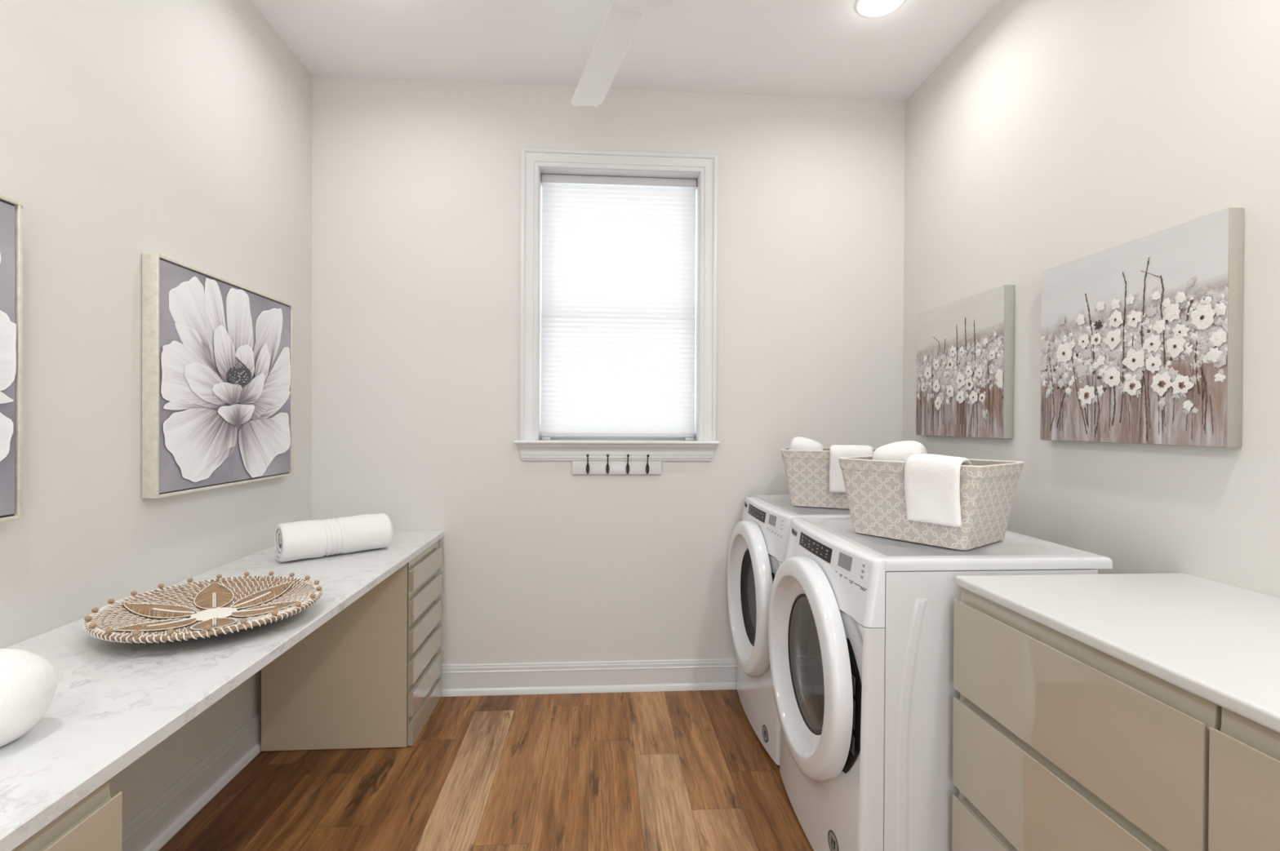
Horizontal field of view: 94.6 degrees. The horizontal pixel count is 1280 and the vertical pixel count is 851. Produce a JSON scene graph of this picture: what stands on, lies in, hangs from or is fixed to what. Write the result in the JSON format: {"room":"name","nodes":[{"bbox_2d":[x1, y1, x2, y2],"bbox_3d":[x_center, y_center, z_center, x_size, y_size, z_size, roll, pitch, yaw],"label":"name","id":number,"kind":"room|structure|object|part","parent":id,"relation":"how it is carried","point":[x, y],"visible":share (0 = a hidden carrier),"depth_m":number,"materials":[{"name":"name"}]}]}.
{"room":"laundry room","nodes":[
{"label":"laundry room","id":0,"kind":"room"},
{"bbox_2d":[0,0,312,826],"bbox_3d":[-1.520,-0.176,0.615,0.120,3.050,4.870,0,0,-4],"label":"wall","id":1,"kind":"structure","parent":0,"point":[180,131],"depth_m":1.78,"materials":[{"name":"paint"}]},
{"bbox_2d":[0,194,22,523],"bbox_3d":[-1.459,-0.151,1.009,0.050,0.751,0.785,0,0,-4],"label":"flower painting","id":2,"kind":"object","parent":1,"relation":"attached to","point":[11,210],"visible":1,"depth_m":1.38,"materials":[{"name":"grey fabric"}]},
{"bbox_2d":[121,710,261,850],"bbox_3d":[-1.453,1.276,0.612,0.030,0.147,4.600,0,0,-4],"label":"baseboard","id":3,"kind":"structure","parent":1,"relation":"attached to","point":[152,828],"depth_m":2.04,"materials":[{"name":"paint"}]},
{"bbox_2d":[142,253,293,498],"bbox_3d":[-1.540,-0.156,2.227,0.050,0.759,0.806,0,0,-4],"label":"flower painting","id":4,"kind":"object","parent":1,"relation":"attached to","point":[217,352],"visible":1,"depth_m":2.08,"materials":[{"name":"white fabric"}]},
{"bbox_2d":[158,689,813,850],"bbox_3d":[0.027,1.358,0.711,3.097,0.001,4.640,0,0,-4],"label":"floor","id":5,"kind":"structure","parent":0,"point":[686,771],"depth_m":2.20,"materials":[{"name":"brown wood"}]},
{"bbox_2d":[12,780,122,850],"bbox_3d":[-1.123,0.958,0.548,0.608,0.781,0.793,0,0,-4],"label":"base cabinet","id":6,"kind":"object","parent":5,"relation":"on","point":[94,824],"visible":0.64,"depth_m":0.91,"materials":[{"name":"laminate"}]},
{"bbox_2d":[0,531,444,850],"bbox_3d":[-1.202,0.546,1.502,0.640,0.028,2.850,0,0,-4],"label":"countertop","id":7,"kind":"structure","parent":6,"relation":"on","point":[112,704],"depth_m":1.23,"materials":[{"name":"white stone"}]},
{"bbox_2d":[0,648,57,746],"bbox_3d":[-1.142,0.456,0.914,0.166,0.159,0.346,1,0,34],"label":"vase","id":8,"kind":"object","parent":7,"relation":"on","point":[28,682],"visible":1,"depth_m":0.98,"materials":[{"name":"white ceramic"}]},
{"bbox_2d":[83,571,322,644],"bbox_3d":[-1.156,0.494,1.604,0.517,0.072,0.518,0,0,6],"label":"woven tray","id":9,"kind":"object","parent":7,"relation":"on","point":[206,608],"visible":1,"depth_m":1.60,"materials":[{"name":"wicker"}]},
{"bbox_3d":[-1.211,0.498,1.481,0.096,0.031,0.182,0,0,23],"label":"cord","id":10,"kind":"part","parent":9,"relation":"part of","materials":[{"name":"white fabric"}]},
{"bbox_3d":[-1.290,0.494,1.591,0.182,0.033,0.096,1,1,-4],"label":"cord","id":11,"kind":"part","parent":9,"relation":"part of","materials":[{"name":"white fabric"}]},
{"bbox_3d":[-1.078,0.500,1.494,0.096,0.029,0.182,0,0,-34],"label":"cord","id":12,"kind":"part","parent":9,"relation":"part of","materials":[{"name":"white fabric"}]},
{"bbox_3d":[-1.232,0.492,1.713,0.116,0.033,0.157,1,1,-4],"label":"cord","id":13,"kind":"part","parent":9,"relation":"part of","materials":[{"name":"white fabric"}]},
{"bbox_3d":[-1.104,0.494,1.726,0.111,0.033,0.163,1,1,-4],"label":"cord","id":14,"kind":"part","parent":9,"relation":"part of","materials":[{"name":"white fabric"}]},
{"bbox_3d":[-1.022,0.498,1.617,0.182,0.033,0.096,1,1,-4],"label":"cord","id":15,"kind":"part","parent":9,"relation":"part of","materials":[{"name":"white fabric"}]},
{"bbox_2d":[274,513,392,562],"bbox_3d":[-1.245,0.451,2.413,0.410,0.148,0.159,0,0,-44],"label":"rolled towel","id":16,"kind":"object","parent":7,"relation":"on","point":[313,539],"visible":1,"depth_m":2.35,"materials":[{"name":"white fabric"}]},
{"bbox_2d":[261,541,442,751],"bbox_3d":[-1.264,0.947,2.666,0.608,0.781,0.450,0,0,-4],"label":"base cabinet","id":17,"kind":"object","parent":5,"relation":"on","point":[366,677],"visible":0.84,"depth_m":2.45,"materials":[{"name":"laminate"}]},
{"bbox_3d":[-0.973,1.277,2.688,0.022,0.120,0.446,0,0,-4],"label":"drawer","id":18,"kind":"part","parent":17,"relation":"part of","materials":[{"name":"paint"}]},
{"bbox_3d":[-0.973,1.148,2.687,0.022,0.133,0.446,0,0,-4],"label":"drawer","id":19,"kind":"part","parent":17,"relation":"part of","materials":[{"name":"paint"}]},
{"bbox_3d":[-0.972,1.016,2.686,0.022,0.126,0.446,0,0,-4],"label":"drawer","id":20,"kind":"part","parent":17,"relation":"part of","materials":[{"name":"paint"}]},
{"bbox_3d":[-0.971,0.886,2.686,0.022,0.128,0.446,0,0,-4],"label":"drawer","id":21,"kind":"part","parent":17,"relation":"part of","materials":[{"name":"paint"}]},
{"bbox_3d":[-0.970,0.756,2.685,0.022,0.128,0.446,0,0,-4],"label":"drawer","id":22,"kind":"part","parent":17,"relation":"part of","materials":[{"name":"paint"}]},
{"bbox_3d":[-0.970,0.624,2.684,0.022,0.131,0.446,0,0,-4],"label":"drawer","id":23,"kind":"part","parent":17,"relation":"part of","materials":[{"name":"paint"}]},
{"bbox_2d":[727,494,850,765],"bbox_3d":[0.838,0.853,2.681,0.770,0.999,0.714,0,0,-4],"label":"washing machine","id":24,"kind":"object","parent":5,"relation":"on","point":[757,548],"visible":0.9,"depth_m":2.52,"materials":[{"name":"white metal"}]},
{"bbox_3d":[0.484,0.770,2.663,0.060,0.677,0.648,0,0,-4],"label":"door","id":25,"kind":"part","parent":24,"relation":"part of","materials":[{"name":"white plastic"}]},
{"bbox_2d":[746,563,755,630],"bbox_3d":[0.588,0.764,2.651,0.144,0.316,0.302,0,0,-4],"label":"door glass","id":26,"kind":"object","parent":24,"relation":"on","point":[751,593],"depth_m":2.78,"materials":[{"name":"grey glass"}]},
{"bbox_3d":[0.536,0.932,2.662,0.089,0.792,0.710,0,0,-4],"label":"panel","id":27,"kind":"part","parent":24,"relation":"part of","materials":[{"name":"white ceramic"}]},
{"bbox_3d":[0.546,0.444,2.659,0.076,0.182,0.710,0,0,-4],"label":"control panel","id":28,"kind":"part","parent":24,"relation":"part of","materials":[{"name":"white plastic"}]},
{"bbox_3d":[0.904,0.370,2.683,0.643,0.031,0.710,0,0,-4],"label":"lid","id":29,"kind":"part","parent":24,"relation":"part of","materials":[{"name":"white ceramic"}]},
{"bbox_2d":[780,447,876,509],"bbox_3d":[0.886,0.230,2.658,0.460,0.246,0.330,0,0,22],"label":"storage basket","id":30,"kind":"object","parent":24,"relation":"on","point":[807,472],"visible":0.44,"depth_m":2.55,"materials":[{"name":"fabric"}]},
{"bbox_2d":[788,436,823,450],"bbox_3d":[0.765,0.118,2.728,0.156,0.132,0.121,0,0,14],"label":"rolled towel","id":31,"kind":"object","parent":30,"relation":"in","point":[799,443],"visible":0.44,"depth_m":2.69,"materials":[{"name":"white fabric"}]},
{"bbox_2d":[829,444,873,493],"bbox_3d":[0.902,0.182,2.518,0.173,0.200,0.132,0,0,21],"label":"folded towel","id":32,"kind":"object","parent":30,"relation":"hanging from","point":[836,478],"visible":0.6,"depth_m":2.48,"materials":[{"name":"white fabric"}]},
{"bbox_2d":[768,517,1112,850],"bbox_3d":[0.887,0.857,1.953,0.770,0.998,0.714,0,0,-4],"label":"dryer","id":33,"kind":"object","parent":5,"relation":"on","point":[860,626],"visible":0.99,"depth_m":1.61,"materials":[{"name":"white metal"}]},
{"bbox_3d":[0.532,0.774,1.935,0.060,0.677,0.648,0,0,-4],"label":"door","id":34,"kind":"part","parent":33,"relation":"part of","materials":[{"name":"white plastic"}]},
{"bbox_3d":[0.585,0.936,1.933,0.089,0.792,0.710,0,0,-4],"label":"panel","id":35,"kind":"part","parent":33,"relation":"part of","materials":[{"name":"white ceramic"}]},
{"bbox_3d":[0.595,0.448,1.931,0.076,0.182,0.710,0,0,-4],"label":"control panel","id":36,"kind":"part","parent":33,"relation":"part of","materials":[{"name":"white plastic"}]},
{"bbox_2d":[838,456,1023,550],"bbox_3d":[0.931,0.234,1.919,0.330,0.246,0.460,0,0,-38],"label":"storage basket","id":37,"kind":"object","parent":33,"relation":"on","point":[875,489],"visible":0.78,"depth_m":1.82,"materials":[{"name":"fabric"}]},
{"bbox_2d":[872,440,927,462],"bbox_3d":[0.895,0.121,2.031,0.176,0.140,0.132,1,0,39],"label":"rolled towel","id":38,"kind":"object","parent":37,"relation":"in","point":[900,451],"visible":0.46,"depth_m":1.99,"materials":[{"name":"white fabric"}]},
{"bbox_2d":[904,453,972,527],"bbox_3d":[0.895,0.187,1.764,0.134,0.203,0.163,0,0,-38],"label":"folded towel","id":39,"kind":"object","parent":37,"relation":"hanging from","point":[931,482],"visible":0.93,"depth_m":1.72,"materials":[{"name":"white fabric"}]},
{"bbox_3d":[0.953,0.374,1.954,0.643,0.031,0.710,0,0,-4],"label":"lid","id":40,"kind":"part","parent":33,"relation":"part of","materials":[{"name":"white metal"}]},
{"bbox_2d":[951,587,1222,850],"bbox_3d":[1.154,0.893,1.258,0.616,0.931,0.646,0,0,-4],"label":"base cabinet","id":41,"kind":"object","parent":5,"relation":"on","point":[1060,743],"visible":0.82,"depth_m":1.19,"materials":[{"name":"laminate"}]},
{"bbox_3d":[0.857,1.078,1.239,0.022,0.253,0.646,0,0,-4],"label":"drawer","id":42,"kind":"part","parent":41,"relation":"part of","materials":[{"name":"laminate"}]},
{"bbox_3d":[0.858,0.823,1.238,0.022,0.249,0.646,0,0,-4],"label":"drawer","id":43,"kind":"part","parent":41,"relation":"part of","materials":[{"name":"paint"}]},
{"bbox_2d":[1208,707,1279,850],"bbox_3d":[1.198,0.896,0.601,0.616,0.931,0.652,0,0,-4],"label":"base cabinet","id":44,"kind":"object","parent":5,"relation":"on","point":[1244,756],"visible":1,"depth_m":0.86,"materials":[{"name":"laminate"}]},
{"bbox_2d":[955,573,1279,733],"bbox_3d":[1.198,0.414,0.894,0.646,0.027,1.380,0,0,-4],"label":"countertop","id":45,"kind":"structure","parent":44,"relation":"on","point":[1219,643],"depth_m":1.20,"materials":[{"name":"stone"}]},
{"bbox_2d":[311,75,905,664],"bbox_3d":[-0.122,-0.180,3.073,2.997,3.050,0.150,0,0,-4],"label":"wall","id":46,"kind":"structure","parent":0,"point":[416,184],"depth_m":2.98,"materials":[{"name":"paint"}]},
{"bbox_2d":[437,658,737,697],"bbox_3d":[-0.124,1.272,2.990,2.997,0.147,0.030,0,0,-4],"label":"baseboard","id":47,"kind":"structure","parent":46,"relation":"attached to","point":[713,674],"depth_m":2.98,"materials":[{"name":"paint"}]},
{"bbox_2d":[514,440,719,461],"bbox_3d":[-0.113,0.127,3.021,1.024,0.100,0.158,0,0,-4],"label":"trim","id":48,"kind":"structure","parent":46,"relation":"attached to","point":[540,450],"depth_m":2.97,"materials":[{"name":"paint"}]},
{"bbox_2d":[572,454,662,475],"bbox_3d":[-0.114,0.196,2.970,0.453,0.105,0.060,0,0,-4],"label":"hook rail","id":49,"kind":"object","parent":46,"relation":"attached to","point":[579,468],"visible":1,"depth_m":2.98,"materials":[{"name":"paint"}]},
{"bbox_2d":[519,146,718,441],"bbox_3d":[-0.102,-0.653,2.983,0.992,1.460,0.027,0,0,-4],"label":"trim","id":50,"kind":"structure","parent":46,"relation":"attached to","point":[531,158],"depth_m":2.97,"materials":[{"name":"paint"}]},
{"bbox_2d":[537,167,700,440],"bbox_3d":[-0.110,-0.607,3.092,0.820,1.380,0.191,0,0,-4],"label":"window","id":51,"kind":"structure","parent":46,"relation":"in","point":[544,171],"depth_m":3.04,"materials":[{"name":"paint"}]},
{"bbox_3d":[-0.115,-0.255,3.137,0.820,0.675,0.034,0,0,-4],"label":"sash","id":52,"kind":"part","parent":51,"relation":"part of","materials":[{"name":"paint"}]},
{"bbox_2d":[541,173,697,440],"bbox_3d":[-0.109,-0.608,3.087,0.811,1.370,0.060,0,0,-4],"label":"cellular shade","id":53,"kind":"object","parent":51,"relation":"attached to","point":[618,310],"visible":0.97,"depth_m":3.08,"materials":[{"name":"white fabric"}]},
{"bbox_3d":[-0.114,0.050,3.091,0.800,0.022,0.036,0,0,-4],"label":"rail","id":54,"kind":"part","parent":53,"relation":"part of","materials":[{"name":"white"}]},
{"bbox_2d":[249,0,1000,101],"bbox_3d":[0.043,-1.742,0.720,3.197,0.100,4.850,0,0,-4],"label":"ceiling","id":55,"kind":"structure","parent":0,"point":[800,48],"depth_m":2.62,"materials":[{"name":"paint"}]},
{"bbox_2d":[570,0,675,106],"bbox_3d":[0.080,-1.470,1.752,1.256,0.454,1.248,0,0,-4],"label":"ceiling fan","id":56,"kind":"object","parent":55,"relation":"hanging from","point":[622,20],"visible":1,"depth_m":1.98,"materials":[{"name":"white"}]},
{"bbox_3d":[-0.118,-1.269,2.045,0.130,0.026,0.635,0,0,-18],"label":"blade","id":57,"kind":"part","parent":56,"relation":"part of","materials":[{"name":"white"}]},
{"bbox_2d":[854,0,906,17],"bbox_3d":[0.960,-1.690,2.355,0.196,0.011,0.196,0,0,-4],"label":"recessed light","id":58,"kind":"object","parent":55,"relation":"in","point":[864,8],"visible":1,"depth_m":2.38,"materials":[{"name":"white"}]},
{"bbox_2d":[902,0,1279,598],"bbox_3d":[1.590,-0.159,0.821,0.120,3.050,4.870,0,0,-4],"label":"wall","id":59,"kind":"structure","parent":0,"point":[1055,133],"depth_m":1.86,"materials":[{"name":"paint"}]},
{"bbox_2d":[915,284,1013,439],"bbox_3d":[1.389,-0.246,2.576,0.046,0.590,0.630,0,0,-4],"label":"painting","id":60,"kind":"object","parent":59,"relation":"attached to","point":[965,347],"visible":1,"depth_m":2.48,"materials":[{"name":"grey fabric"}]},
{"bbox_2d":[1040,207,1244,447],"bbox_3d":[1.442,-0.243,1.764,0.047,0.591,0.621,0,0,-4],"label":"painting","id":61,"kind":"object","parent":59,"relation":"attached to","point":[1141,340],"visible":1,"depth_m":1.66,"materials":[{"name":"fabric"}]}
]}

